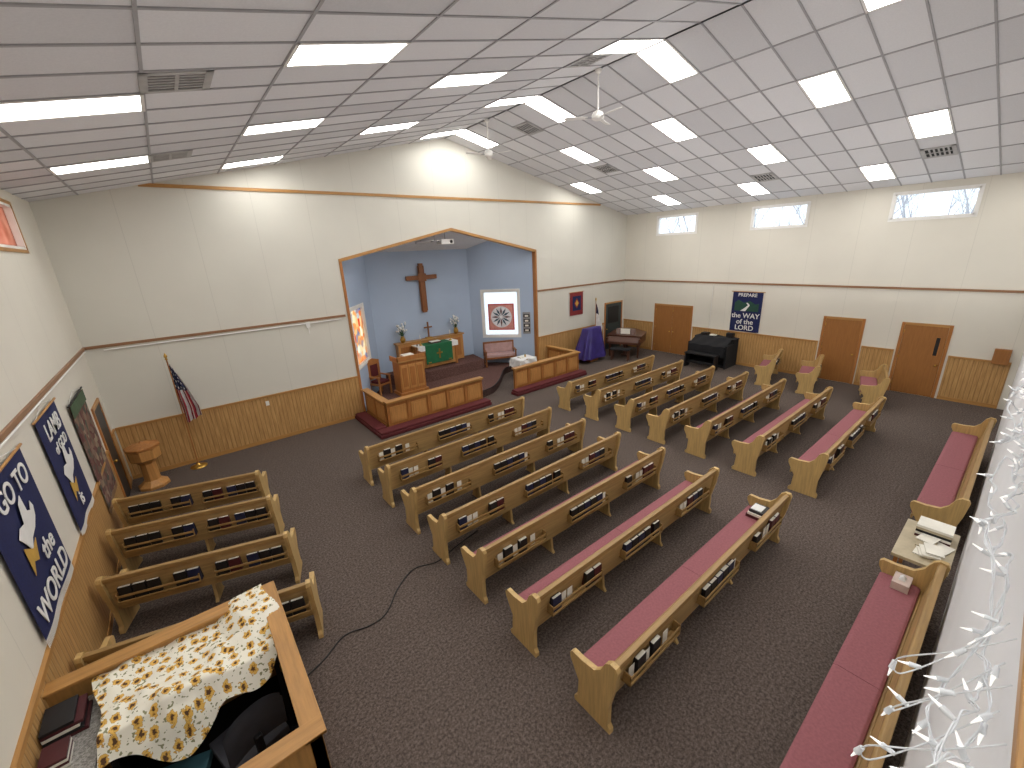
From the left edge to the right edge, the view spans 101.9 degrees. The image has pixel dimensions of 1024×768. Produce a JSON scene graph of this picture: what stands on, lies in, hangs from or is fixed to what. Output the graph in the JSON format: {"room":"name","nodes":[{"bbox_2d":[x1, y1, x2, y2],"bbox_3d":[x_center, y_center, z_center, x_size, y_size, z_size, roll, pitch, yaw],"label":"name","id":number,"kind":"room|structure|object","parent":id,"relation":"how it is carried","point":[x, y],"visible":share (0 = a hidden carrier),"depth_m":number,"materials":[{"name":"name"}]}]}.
{"room":"church","nodes":[
{"label":"church","id":0,"kind":"room"},
{"bbox_2d":[0,188,111,767],"bbox_3d":[-3.912,1.049,2.653,0.150,5.900,15.650,-16,22,-36],"label":"wall","id":1,"kind":"structure","parent":0,"point":[39,337],"depth_m":5.22,"materials":[{"name":"paint"}]},
{"bbox_2d":[0,198,29,252],"bbox_3d":[-7.336,-2.286,5.934,0.120,0.770,1.780,-16,22,-36],"label":"window","id":2,"kind":"structure","parent":1,"relation":"in","point":[18,241],"depth_m":6.45,"materials":[{"name":"white paint"}]},
{"bbox_2d":[0,443,73,647],"bbox_3d":[-4.743,1.501,4.102,0.035,1.684,1.490,-16,22,-36],"label":"banner","id":3,"kind":"object","parent":1,"relation":"attached to","point":[32,548],"visible":1,"depth_m":4.05,"materials":[{"name":"blue fabric"}]},
{"bbox_2d":[0,347,84,443],"bbox_3d":[-4.972,0.555,4.009,0.030,0.060,12.020,-16,22,-36],"label":"trim","id":4,"kind":"structure","parent":1,"relation":"attached to","point":[16,420],"depth_m":5.20,"materials":[{"name":"brown wood"}]},
{"bbox_2d":[32,397,93,534],"bbox_3d":[-6.032,1.063,5.628,0.035,1.734,1.280,-16,22,-36],"label":"banner","id":5,"kind":"object","parent":1,"relation":"attached to","point":[50,427],"visible":1,"depth_m":5.56,"materials":[{"name":"blue fabric"}]},
{"bbox_2d":[10,450,124,767],"bbox_3d":[-4.417,3.002,4.221,0.035,1.270,10.600,-16,22,-36],"label":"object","id":6,"kind":"structure","parent":1,"relation":"attached to","point":[85,620],"depth_m":4.85,"materials":[{"name":"brown wood"}]},
{"bbox_2d":[67,386,116,512],"bbox_3d":[-7.192,1.081,7.158,0.034,2.044,1.420,-16,22,-36],"label":"tapestry","id":7,"kind":"object","parent":1,"relation":"attached to","point":[79,410],"visible":0.94,"depth_m":7.11,"materials":[{"name":"multicoloured fabric"}]},
{"bbox_2d":[91,398,131,496],"bbox_3d":[-8.077,1.370,8.448,0.085,2.100,0.920,-16,22,-36],"label":"door","id":8,"kind":"structure","parent":1,"relation":"in","point":[97,411],"depth_m":8.38,"materials":[{"name":"brown wood"}]},
{"bbox_2d":[29,138,626,478],"bbox_3d":[-1.883,-3.614,13.618,18.340,7.865,0.150,-16,22,-36],"label":"wall","id":9,"kind":"structure","parent":0,"point":[132,263],"depth_m":10.29,"materials":[{"name":"paint"}]},
{"bbox_2d":[115,376,362,479],"bbox_3d":[-6.576,0.968,10.835,5.330,1.270,0.035,-16,22,-36],"label":"wainscot","id":10,"kind":"structure","parent":9,"relation":"attached to","point":[224,429],"depth_m":10.64,"materials":[{"name":"brown wood"}]},
{"bbox_2d":[82,279,624,349],"bbox_3d":[-1.787,-2.756,13.822,18.040,0.060,0.030,-16,22,-36],"label":"trim","id":11,"kind":"structure","parent":9,"relation":"attached to","point":[344,315],"depth_m":10.01,"materials":[{"name":"brown wood"}]},
{"bbox_2d":[138,183,600,205],"bbox_3d":[-2.010,-5.721,12.792,14.560,0.070,0.030,-16,22,-36],"label":"trim","id":12,"kind":"structure","parent":9,"relation":"attached to","point":[148,184],"depth_m":10.78,"materials":[{"name":"brown wood"}]},
{"bbox_2d":[338,228,538,411],"bbox_3d":[-1.855,-2.397,13.963,7.200,5.336,0.175,-16,22,-36],"label":"trim","id":13,"kind":"structure","parent":9,"relation":"attached to","point":[534,253],"depth_m":13.03,"materials":[{"name":"brown wood"}]},
{"bbox_2d":[539,323,603,359],"bbox_3d":[2.627,-1.714,17.837,4.010,1.270,0.035,-16,22,-36],"label":"wainscot","id":14,"kind":"structure","parent":9,"relation":"attached to","point":[568,339],"depth_m":17.31,"materials":[{"name":"brown wood"}]},
{"bbox_2d":[604,300,622,349],"bbox_3d":[4.707,-2.735,19.272,1.270,2.150,0.080,-16,22,-36],"label":"door","id":15,"kind":"structure","parent":9,"relation":"in","point":[612,310],"depth_m":19.16,"materials":[{"name":"brown wood"}]},
{"bbox_2d":[342,256,378,410],"bbox_3d":[-4.773,-1.956,13.070,0.120,5.300,2.360,-3,18,-2],"label":"wall","id":16,"kind":"structure","parent":0,"point":[354,270],"depth_m":13.12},
{"bbox_2d":[349,302,371,370],"bbox_3d":[-4.720,-1.492,12.848,0.120,1.870,1.370,-3,18,-2],"label":"window","id":17,"kind":"structure","parent":16,"relation":"in","point":[360,307],"depth_m":13.23,"materials":[{"name":"glass"}]},
{"bbox_2d":[363,249,473,377],"bbox_3d":[-3.256,-2.783,15.419,4.200,5.300,0.120,-16,22,-36],"label":"wall","id":18,"kind":"structure","parent":0,"point":[394,300],"depth_m":15.03,"materials":[{"name":"paint"}]},
{"bbox_2d":[405,263,436,311],"bbox_3d":[-3.243,-3.470,15.055,1.200,1.730,0.150,-16,22,-36],"label":"cross","id":19,"kind":"object","parent":18,"relation":"attached to","point":[421,277],"depth_m":14.99,"materials":[{"name":"brown wood"}]},
{"bbox_2d":[374,231,506,252],"bbox_3d":[-2.646,-4.794,14.085,7.480,0.850,1.990,-16,22,-36],"label":"ceiling","id":20,"kind":"structure","parent":0,"point":[461,241],"depth_m":14.50,"materials":[{"name":"white paint"}]},
{"bbox_2d":[466,241,534,361],"bbox_3d":[-0.408,-3.229,16.396,2.536,5.300,0.120,1,18,10],"label":"wall","id":21,"kind":"structure","parent":0,"point":[490,265],"depth_m":16.08,"materials":[{"name":"paint"}]},
{"bbox_2d":[480,289,520,337],"bbox_3d":[-0.434,-2.800,16.521,1.570,1.910,0.120,1,18,10],"label":"window","id":22,"kind":"structure","parent":21,"relation":"in","point":[482,292],"depth_m":16.49,"materials":[{"name":"white paint"}]},
{"bbox_2d":[488,303,514,329],"bbox_3d":[-0.425,-2.660,16.494,1.040,1.040,0.026,1,18,10],"label":"quilt","id":23,"kind":"object","parent":22,"relation":"hanging from","point":[501,316],"visible":1,"depth_m":16.49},
{"bbox_2d":[0,0,1023,214],"bbox_3d":[3.060,-4.750,6.856,18.240,2.190,15.900,-16,22,-36],"label":"ceiling","id":24,"kind":"structure","parent":0,"point":[904,24],"depth_m":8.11,"materials":[{"name":"tile"}]},
{"bbox_2d":[0,94,145,122],"bbox_3d":[-4.319,-2.698,4.058,1.190,0.285,0.610,-16,22,-36],"label":"ceiling light fixture","id":25,"kind":"object","parent":24,"relation":"in","point":[19,111],"depth_m":4.06,"materials":[{"name":"plastic"}]},
{"bbox_2d":[46,155,150,175],"bbox_3d":[-6.241,-3.344,6.337,1.190,0.285,0.610,-16,22,-36],"label":"ceiling light fixture","id":26,"kind":"object","parent":24,"relation":"in","point":[67,169],"depth_m":6.32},
{"bbox_2d":[137,70,213,93],"bbox_3d":[-3.276,-2.950,4.057,0.600,0.153,0.580,-16,22,-36],"label":"ceiling vent","id":27,"kind":"object","parent":24,"relation":"in","point":[182,81],"depth_m":4.03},
{"bbox_2d":[241,118,326,135],"bbox_3d":[-3.651,-4.131,6.665,1.190,0.285,0.610,-16,22,-36],"label":"ceiling light fixture","id":28,"kind":"object","parent":24,"relation":"in","point":[311,123],"depth_m":6.66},
{"bbox_2d":[283,42,411,67],"bbox_3d":[-1.729,-3.485,4.387,1.190,0.285,0.610,-16,22,-36],"label":"ceiling light fixture","id":29,"kind":"object","parent":24,"relation":"in","point":[303,54],"depth_m":4.36,"materials":[{"name":"plastic"}]},
{"bbox_2d":[427,71,509,88],"bbox_3d":[-0.676,-4.789,6.538,1.190,0.285,0.610,-16,22,-36],"label":"ceiling light fixture","id":30,"kind":"object","parent":24,"relation":"in","point":[457,80],"depth_m":6.53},
{"bbox_2d":[523,95,575,123],"bbox_3d":[0.915,-6.492,9.848,1.190,0.285,0.610,-16,22,-36],"label":"ceiling light fixture","id":31,"kind":"object","parent":24,"relation":"in","point":[541,104],"depth_m":9.82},
{"bbox_2d":[564,67,621,124],"bbox_3d":[1.793,-5.652,8.096,1.156,0.885,1.102,-16,22,-36],"label":"ceiling fan","id":32,"kind":"object","parent":24,"relation":"hanging from","point":[598,115],"depth_m":8.17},
{"bbox_2d":[590,39,664,54],"bbox_3d":[1.915,-5.576,6.867,1.190,0.285,0.610,-16,22,-36],"label":"ceiling light fixture","id":33,"kind":"object","parent":24,"relation":"in","point":[622,46],"depth_m":6.85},
{"bbox_2d":[634,39,699,83],"bbox_3d":[2.837,-5.845,7.569,1.190,0.285,0.610,-16,22,-36],"label":"ceiling light fixture","id":34,"kind":"object","parent":24,"relation":"in","point":[662,57],"depth_m":7.55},
{"bbox_2d":[650,117,698,142],"bbox_3d":[3.937,-6.133,10.048,1.190,0.285,0.610,-16,22,-36],"label":"ceiling light fixture","id":35,"kind":"object","parent":24,"relation":"in","point":[672,128],"depth_m":10.03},
{"bbox_2d":[745,144,788,164],"bbox_3d":[6.574,-5.904,10.705,1.190,0.285,0.610,-16,22,-36],"label":"ceiling light fixture","id":36,"kind":"object","parent":24,"relation":"in","point":[765,154],"depth_m":10.69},
{"bbox_2d":[796,69,852,108],"bbox_3d":[5.859,-5.487,7.770,1.190,0.285,0.610,-16,22,-36],"label":"ceiling light fixture","id":37,"kind":"object","parent":24,"relation":"in","point":[826,89],"depth_m":7.75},
{"bbox_2d":[858,163,896,181],"bbox_3d":[9.596,-5.546,10.905,1.190,0.285,0.610,-16,22,-36],"label":"ceiling light fixture","id":38,"kind":"object","parent":24,"relation":"in","point":[880,171],"depth_m":10.89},
{"bbox_2d":[906,108,954,138],"bbox_3d":[8.496,-5.258,8.426,1.190,0.285,0.610,-16,22,-36],"label":"ceiling light fixture","id":39,"kind":"object","parent":24,"relation":"in","point":[935,123],"depth_m":8.40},
{"bbox_2d":[920,144,957,158],"bbox_3d":[9.714,-5.278,9.454,0.600,0.153,0.580,-16,22,-36],"label":"ceiling vent","id":40,"kind":"object","parent":24,"relation":"in","point":[927,153],"depth_m":9.44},
{"bbox_2d":[112,345,1003,767],"bbox_3d":[3.254,1.851,8.960,18.340,0.120,16.000,-16,22,-36],"label":"floor","id":41,"kind":"structure","parent":0,"point":[443,679],"depth_m":5.79,"materials":[{"name":"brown carpet"}]},
{"bbox_2d":[123,439,170,491],"bbox_3d":[-7.905,1.721,9.014,0.573,1.070,0.573,12,23,38],"label":"baptismal font","id":42,"kind":"object","parent":41,"relation":"on","point":[144,454],"visible":1,"depth_m":8.92,"materials":[{"name":"brown wood"}]},
{"bbox_2d":[164,353,207,469],"bbox_3d":[-7.458,0.628,9.552,0.525,2.780,0.340,-11,20,-25],"label":"flag","id":43,"kind":"object","parent":41,"relation":"on","point":[192,410],"visible":1,"depth_m":9.50,"materials":[{"name":"multicoloured fabric"}]},
{"bbox_2d":[42,581,331,767],"bbox_3d":[-2.738,3.188,3.595,1.805,1.152,2.030,-16,22,-36],"label":"booth","id":44,"kind":"object","parent":41,"relation":"on","point":[304,747],"visible":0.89,"depth_m":3.66,"materials":[{"name":"brown wood"}]},
{"bbox_2d":[92,584,279,767],"bbox_3d":[-2.929,2.716,3.907,1.480,0.519,1.104,-16,22,-36],"label":"cloth","id":45,"kind":"object","parent":44,"relation":"on","point":[162,703],"visible":0.93,"depth_m":3.71,"materials":[{"name":"fabric"}]},
{"bbox_2d":[112,470,269,526],"bbox_3d":[-5.767,2.136,7.685,2.150,0.910,0.590,-9,19,-20],"label":"pew","id":46,"kind":"object","parent":41,"relation":"on","point":[137,509],"visible":0.97,"depth_m":7.41,"materials":[{"name":"brown wood"}]},
{"bbox_2d":[105,494,284,570],"bbox_3d":[-5.067,2.371,6.856,2.150,0.910,0.590,-9,19,-20],"label":"pew","id":47,"kind":"object","parent":41,"relation":"on","point":[128,543],"visible":1,"depth_m":6.59,"materials":[{"name":"brown wood"}]},
{"bbox_2d":[94,527,301,634],"bbox_3d":[-4.267,2.640,5.907,2.150,0.910,0.590,-9,19,-20],"label":"pew","id":48,"kind":"object","parent":41,"relation":"on","point":[123,592],"visible":1,"depth_m":5.62,"materials":[{"name":"brown wood"}]},
{"bbox_2d":[74,571,323,668],"bbox_3d":[-3.488,2.918,4.935,2.150,0.910,0.590,-11,20,-23],"label":"pew","id":49,"kind":"object","parent":41,"relation":"on","point":[299,601],"visible":0.23,"depth_m":4.96,"materials":[{"name":"brown wood"}]},
{"bbox_2d":[149,672,298,767],"bbox_3d":[-2.732,3.756,3.694,1.675,0.012,1.870,-16,22,-36],"label":"floor mat","id":50,"kind":"object","parent":41,"relation":"on","point":[228,713],"visible":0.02,"depth_m":4.43,"materials":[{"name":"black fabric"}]},
{"bbox_2d":[65,694,100,767],"bbox_3d":[-3.429,3.407,3.362,0.350,0.940,1.300,-16,22,-36],"label":"countertop","id":51,"kind":"structure","parent":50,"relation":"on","point":[84,755],"depth_m":3.36,"materials":[{"name":"laminate"}]},
{"bbox_2d":[37,693,92,767],"bbox_3d":[-3.643,2.836,3.381,0.260,0.148,0.560,-16,22,-36],"label":"book stack","id":52,"kind":"object","parent":51,"relation":"on","point":[71,716],"visible":1,"depth_m":3.38,"materials":[{"name":"paper"}]},
{"bbox_2d":[164,749,212,767],"bbox_3d":[-2.764,3.312,3.382,0.563,1.015,0.601,-9,19,-20],"label":"office chair","id":53,"kind":"object","parent":50,"relation":"on","point":[204,759],"visible":1,"depth_m":3.58,"materials":[{"name":"teal fabric"}]},
{"bbox_2d":[110,655,295,767],"bbox_3d":[-2.953,3.177,4.072,1.270,0.900,0.740,-16,22,-36],"label":"desk","id":54,"kind":"object","parent":50,"relation":"on","point":[130,761],"visible":0.21,"depth_m":3.94,"materials":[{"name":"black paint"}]},
{"bbox_2d":[209,692,289,767],"bbox_3d":[-2.360,3.164,3.783,0.601,1.015,0.563,9,21,33],"label":"office chair","id":55,"kind":"object","parent":50,"relation":"on","point":[262,724],"visible":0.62,"depth_m":3.58,"materials":[{"name":"black paint"}]},
{"bbox_2d":[355,411,386,434],"bbox_3d":[-4.038,1.095,11.871,0.350,0.170,1.640,-16,22,-36],"label":"kneeler","id":56,"kind":"object","parent":41,"relation":"on","point":[364,418],"visible":0.83,"depth_m":11.73,"materials":[{"name":"red fabric"}]},
{"bbox_2d":[361,388,387,426],"bbox_3d":[-3.911,0.700,11.986,0.200,0.840,1.540,-16,22,-36],"label":"rail","id":57,"kind":"object","parent":41,"relation":"on","point":[376,408],"visible":0.81,"depth_m":11.87,"materials":[{"name":"brown wood"}]},
{"bbox_2d":[383,376,482,426],"bbox_3d":[-2.178,0.531,12.263,3.190,0.840,0.200,-16,22,-36],"label":"rail","id":58,"kind":"object","parent":41,"relation":"on","point":[406,408],"visible":0.88,"depth_m":12.10,"materials":[{"name":"brown wood"}]},
{"bbox_2d":[377,398,491,439],"bbox_3d":[-2.132,0.945,12.064,3.600,0.170,0.350,-16,22,-36],"label":"kneeler","id":59,"kind":"object","parent":41,"relation":"on","point":[384,433],"visible":1,"depth_m":11.81,"materials":[{"name":"red fabric"}]},
{"bbox_2d":[358,396,524,485],"bbox_3d":[-1.473,1.188,10.011,4.230,0.910,0.590,-16,22,-36],"label":"pew","id":60,"kind":"object","parent":41,"relation":"on","point":[392,450],"visible":0.98,"depth_m":9.49,"materials":[{"name":"brown wood"}]},
{"bbox_2d":[377,362,512,399],"bbox_3d":[-2.084,0.010,14.831,6.541,0.248,3.320,-16,22,-36],"label":"platform","id":61,"kind":"object","parent":41,"relation":"on","point":[493,375],"visible":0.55,"depth_m":14.94,"materials":[{"name":"carpet"}]},
{"bbox_2d":[367,358,392,395],"bbox_3d":[-4.326,-0.233,13.569,0.520,1.200,0.520,8,21,30],"label":"chair","id":62,"kind":"object","parent":61,"relation":"on","point":[373,365],"visible":0.92,"depth_m":13.55,"materials":[{"name":"brown wood"}]},
{"bbox_2d":[389,344,428,396],"bbox_3d":[-3.380,-0.517,13.653,1.000,1.605,0.624,-16,22,-36],"label":"pulpit","id":63,"kind":"object","parent":61,"relation":"on","point":[408,369],"visible":1,"depth_m":13.49,"materials":[{"name":"brown wood"}]},
{"bbox_2d":[386,354,484,384],"bbox_3d":[-2.723,-0.529,15.625,3.750,0.359,1.100,-16,22,-36],"label":"platform","id":64,"kind":"object","parent":61,"relation":"on","point":[469,363],"visible":0.64,"depth_m":15.45,"materials":[{"name":"red carpet"}]},
{"bbox_2d":[394,332,463,358],"bbox_3d":[-3.031,-1.256,15.708,2.800,1.000,0.300,-16,22,-36],"label":"altar retable","id":65,"kind":"object","parent":64,"relation":"on","point":[401,348],"visible":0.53,"depth_m":15.45,"materials":[{"name":"brown wood"}]},
{"bbox_2d":[411,338,457,367],"bbox_3d":[-2.802,-1.129,15.371,1.700,0.945,0.546,-16,22,-36],"label":"altar","id":66,"kind":"object","parent":64,"relation":"on","point":[438,352],"visible":0.89,"depth_m":15.18,"materials":[{"name":"fabric"}]},
{"bbox_2d":[483,340,516,367],"bbox_3d":[-0.478,-1.216,16.525,1.270,0.920,0.540,-7,18,-12],"label":"settee","id":67,"kind":"object","parent":61,"relation":"on","point":[507,346],"visible":0.91,"depth_m":16.56,"materials":[{"name":"fabric"}]},
{"bbox_2d":[377,407,551,507],"bbox_3d":[-0.823,1.414,9.218,4.200,0.910,0.590,-16,22,-36],"label":"pew","id":68,"kind":"object","parent":41,"relation":"on","point":[398,474],"visible":0.98,"depth_m":8.71,"materials":[{"name":"brown wood"}]},
{"bbox_2d":[400,418,585,534],"bbox_3d":[-0.144,1.635,8.435,4.230,0.910,0.590,-16,22,-36],"label":"pew","id":69,"kind":"object","parent":41,"relation":"on","point":[429,495],"visible":0.98,"depth_m":7.91,"materials":[{"name":"brown wood"}]},
{"bbox_2d":[427,431,620,564],"bbox_3d":[0.462,1.846,7.694,4.200,0.910,0.590,-16,22,-36],"label":"pew","id":70,"kind":"object","parent":41,"relation":"on","point":[451,525],"visible":1,"depth_m":7.14,"materials":[{"name":"brown wood"}]},
{"bbox_2d":[511,351,579,388],"bbox_3d":[1.295,-0.481,14.905,3.190,0.840,0.200,-16,22,-36],"label":"rail","id":71,"kind":"object","parent":41,"relation":"on","point":[526,374],"visible":0.91,"depth_m":14.76,"materials":[{"name":"brown wood"}]},
{"bbox_2d":[511,369,586,395],"bbox_3d":[1.395,-0.083,14.748,3.400,0.170,0.350,-16,22,-36],"label":"kneeler","id":72,"kind":"object","parent":41,"relation":"on","point":[552,381],"visible":1,"depth_m":14.51,"materials":[{"name":"red fabric"}]},
{"bbox_2d":[461,447,665,604],"bbox_3d":[1.104,2.055,6.956,4.230,0.910,0.590,-16,22,-36],"label":"pew","id":73,"kind":"object","parent":41,"relation":"on","point":[487,560],"visible":1,"depth_m":6.37,"materials":[{"name":"brown wood"}]},
{"bbox_2d":[575,326,605,361],"bbox_3d":[3.258,-1.678,17.327,1.511,1.459,0.932,-16,22,-36],"label":"cloth","id":74,"kind":"object","parent":41,"relation":"on","point":[590,344],"visible":0.94,"depth_m":17.00,"materials":[{"name":"purple fabric"}]},
{"bbox_2d":[557,355,654,410],"bbox_3d":[3.158,-0.158,13.522,4.200,0.910,0.590,-16,22,-36],"label":"pew","id":75,"kind":"object","parent":41,"relation":"on","point":[575,388],"visible":0.98,"depth_m":12.96,"materials":[{"name":"brown wood"}]},
{"bbox_2d":[506,467,719,657],"bbox_3d":[1.742,2.276,6.178,4.200,0.910,0.590,-16,22,-36],"label":"pew","id":76,"kind":"object","parent":41,"relation":"on","point":[530,608],"visible":1,"depth_m":5.59,"materials":[{"name":"brown wood"}]},
{"bbox_2d":[606,328,645,357],"bbox_3d":[5.139,-1.950,18.323,1.469,1.200,1.970,8,20,29],"label":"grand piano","id":77,"kind":"object","parent":41,"relation":"on","point":[625,336],"visible":0.91,"depth_m":17.65,"materials":[{"name":"brown wood"}]},
{"bbox_2d":[583,360,683,420],"bbox_3d":[3.831,0.061,12.747,4.230,0.910,0.590,-16,22,-36],"label":"pew","id":78,"kind":"object","parent":41,"relation":"on","point":[670,373],"visible":0.97,"depth_m":12.21,"materials":[{"name":"brown wood"}]},
{"bbox_2d":[614,366,714,431],"bbox_3d":[4.487,0.290,11.946,4.200,0.910,0.590,-16,22,-36],"label":"pew","id":79,"kind":"object","parent":41,"relation":"on","point":[700,381],"visible":1,"depth_m":11.39,"materials":[{"name":"brown wood"}]},
{"bbox_2d":[570,491,792,734],"bbox_3d":[2.434,2.502,5.380,4.230,0.910,0.590,-16,22,-36],"label":"pew","id":80,"kind":"object","parent":41,"relation":"on","point":[623,654],"visible":0.99,"depth_m":4.75,"materials":[{"name":"brown wood"}]},
{"bbox_2d":[646,371,748,443],"bbox_3d":[5.110,0.492,11.230,4.230,0.910,0.590,-16,22,-36],"label":"pew","id":81,"kind":"object","parent":41,"relation":"on","point":[733,388],"visible":1,"depth_m":10.63,"materials":[{"name":"brown wood"}]},
{"bbox_2d":[688,331,739,369],"bbox_3d":[7.759,-1.373,16.129,1.022,1.220,1.540,-16,22,-36],"label":"piano","id":82,"kind":"object","parent":41,"relation":"on","point":[726,347],"visible":0.91,"depth_m":15.80,"materials":[{"name":"black wood"}]},
{"bbox_2d":[684,378,786,458],"bbox_3d":[5.722,0.705,10.482,4.200,0.910,0.590,-16,22,-36],"label":"pew","id":83,"kind":"object","parent":41,"relation":"on","point":[769,396],"visible":1,"depth_m":9.77,"materials":[{"name":"brown wood"}]},
{"bbox_2d":[754,349,783,384],"bbox_3d":[8.709,-0.608,14.127,0.590,0.910,1.700,11,23,37],"label":"pew","id":84,"kind":"object","parent":41,"relation":"on","point":[769,365],"visible":0.99,"depth_m":13.61,"materials":[{"name":"brown wood"}]},
{"bbox_2d":[731,386,832,476],"bbox_3d":[6.396,0.924,9.707,4.230,0.910,0.590,-16,22,-36],"label":"pew","id":85,"kind":"object","parent":41,"relation":"on","point":[747,452],"visible":1,"depth_m":9.02,"materials":[{"name":"brown wood"}]},
{"bbox_2d":[795,354,823,393],"bbox_3d":[9.441,-0.347,13.213,0.590,0.910,1.700,11,23,37],"label":"pew","id":86,"kind":"object","parent":41,"relation":"on","point":[807,376],"visible":0.99,"depth_m":12.69,"materials":[{"name":"brown wood"}]},
{"bbox_2d":[788,396,886,497],"bbox_3d":[7.045,1.150,8.913,4.200,0.910,0.590,-16,22,-36],"label":"pew","id":87,"kind":"object","parent":41,"relation":"on","point":[827,451],"visible":1,"depth_m":8.25,"materials":[{"name":"brown wood"}]},
{"bbox_2d":[780,558,950,767],"bbox_3d":[3.421,2.895,4.021,3.900,0.910,0.590,-16,22,-36],"label":"pew","id":88,"kind":"object","parent":41,"relation":"on","point":[847,709],"visible":0.94,"depth_m":4.00,"materials":[{"name":"fabric"}]},
{"bbox_2d":[859,364,890,403],"bbox_3d":[10.341,0.024,11.935,0.590,0.910,1.700,11,23,37],"label":"pew","id":89,"kind":"object","parent":41,"relation":"on","point":[873,384],"visible":0.98,"depth_m":11.45,"materials":[{"name":"brown wood"}]},
{"bbox_2d":[891,518,960,576],"bbox_3d":[5.436,2.422,5.540,1.030,0.700,0.520,-16,22,-36],"label":"table","id":90,"kind":"object","parent":41,"relation":"on","point":[904,546],"visible":0.53,"depth_m":5.37,"materials":[{"name":"beige laminate"}]},
{"bbox_2d":[912,516,955,559],"bbox_3d":[5.446,2.019,5.358,0.787,0.173,0.395,-16,22,-36],"label":"paper stack","id":91,"kind":"object","parent":90,"relation":"on","point":[934,537],"visible":0.98,"depth_m":5.38,"materials":[{"name":"white paper"}]},
{"bbox_2d":[910,417,996,526],"bbox_3d":[8.018,1.555,7.519,4.300,0.910,0.590,-16,22,-36],"label":"pew","id":92,"kind":"object","parent":41,"relation":"on","point":[944,497],"visible":0.89,"depth_m":7.16,"materials":[{"name":"fabric"}]},
{"bbox_2d":[622,172,1023,409],"bbox_3d":[10.189,-3.060,13.383,0.150,5.900,15.650,-16,22,-36],"label":"wall","id":93,"kind":"structure","parent":0,"point":[848,239],"depth_m":12.64,"materials":[{"name":"paint"}]},
{"bbox_2d":[623,319,652,349],"bbox_3d":[5.805,-2.323,19.271,0.035,1.270,1.560,-16,22,-36],"label":"wainscot","id":94,"kind":"structure","parent":93,"relation":"attached to","point":[647,326],"depth_m":19.00,"materials":[{"name":"brown wood"}]},
{"bbox_2d":[652,303,692,354],"bbox_3d":[6.842,-2.350,17.855,0.085,2.100,1.750,-16,22,-36],"label":"door","id":95,"kind":"structure","parent":93,"relation":"in","point":[677,319],"depth_m":17.84,"materials":[{"name":"brown wood"}]},
{"bbox_2d":[729,289,765,332],"bbox_3d":[8.647,-2.714,15.360,0.034,1.564,1.160,-16,22,-36],"label":"banner","id":96,"kind":"object","parent":93,"relation":"attached to","point":[746,305],"visible":1,"depth_m":15.35,"materials":[{"name":"blue fabric"}]},
{"bbox_2d":[691,326,817,374],"bbox_3d":[8.842,-1.301,15.671,0.035,1.270,4.380,-16,22,-36],"label":"wainscot","id":97,"kind":"structure","parent":93,"relation":"attached to","point":[752,347],"depth_m":14.99,"materials":[{"name":"brown wood"}]},
{"bbox_2d":[750,201,810,229],"bbox_3d":[8.971,-5.620,13.945,0.120,0.770,1.750,-16,22,-36],"label":"window","id":98,"kind":"structure","parent":93,"relation":"in","point":[808,203],"depth_m":13.88,"materials":[{"name":"white paint"}]},
{"bbox_2d":[625,279,1023,292],"bbox_3d":[8.991,-3.513,14.633,0.030,0.060,12.020,-16,22,-36],"label":"trim","id":99,"kind":"structure","parent":93,"relation":"attached to","point":[843,286],"depth_m":12.79,"materials":[{"name":"brown wood"}]},
{"bbox_2d":[816,316,865,383],"bbox_3d":[10.550,-1.103,13.459,0.085,2.100,1.080,-16,22,-36],"label":"door","id":100,"kind":"structure","parent":93,"relation":"in","point":[840,343],"depth_m":13.43,"materials":[{"name":"brown wood"}]},
{"bbox_2d":[853,346,893,384],"bbox_3d":[11.189,-0.512,12.888,0.035,1.270,0.770,-16,22,-36],"label":"wainscot","id":101,"kind":"structure","parent":93,"relation":"attached to","point":[870,358],"depth_m":12.86,"materials":[{"name":"brown wood"}]},
{"bbox_2d":[887,322,953,397],"bbox_3d":[11.754,-0.698,12.033,0.085,2.100,1.060,-16,22,-36],"label":"door","id":102,"kind":"structure","parent":93,"relation":"in","point":[919,356],"depth_m":12.02,"materials":[{"name":"brown wood"}]},
{"bbox_2d":[887,183,985,221],"bbox_3d":[11.321,-4.830,11.159,0.120,0.770,1.750,-16,22,-36],"label":"window","id":103,"kind":"structure","parent":93,"relation":"in","point":[981,186],"depth_m":11.05,"materials":[{"name":"white paint"}]},
{"bbox_2d":[936,356,1011,408],"bbox_3d":[12.519,-0.065,11.312,0.035,1.270,1.150,-16,22,-36],"label":"wainscot","id":104,"kind":"structure","parent":93,"relation":"attached to","point":[973,381],"depth_m":11.29,"materials":[{"name":"brown wood"}]},
{"bbox_2d":[899,352,1023,767],"bbox_3d":[5.974,0.884,5.016,18.040,3.900,0.150,-16,22,-36],"label":"wall","id":105,"kind":"structure","parent":0,"point":[971,586],"depth_m":1.71,"materials":[{"name":"paint"}]},
{"bbox_2d":[850,372,1023,767],"bbox_3d":[1.646,0.345,1.432,3.077,0.261,0.151,-16,22,-36],"label":"fairy lights","id":106,"kind":"object","parent":105,"relation":"attached to","point":[984,639],"visible":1,"depth_m":0.85,"materials":[{"name":"plastic"}]},
{"bbox_2d":[1010,617,1023,767],"bbox_3d":[5.895,-0.982,4.404,18.040,0.030,0.207,-16,22,-36],"label":"trim","id":107,"kind":"structure","parent":105,"relation":"on","point":[1017,755],"depth_m":0.59,"materials":[{"name":"brown wood"}]},
{"label":"outside","id":108,"kind":"structure","parent":0,"visible":0},
{"bbox_2d":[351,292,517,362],"bbox_3d":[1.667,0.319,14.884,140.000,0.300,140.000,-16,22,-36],"label":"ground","id":109,"kind":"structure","parent":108,"point":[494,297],"depth_m":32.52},
{"bbox_2d":[660,188,979,232],"bbox_3d":[14.833,-7.521,20.735,10.484,9.902,24.134,-11,20,-24],"label":"bare trees","id":110,"kind":"object","parent":109,"relation":"on","point":[904,201],"visible":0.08,"depth_m":17.72,"materials":[{"name":"grey plant"}]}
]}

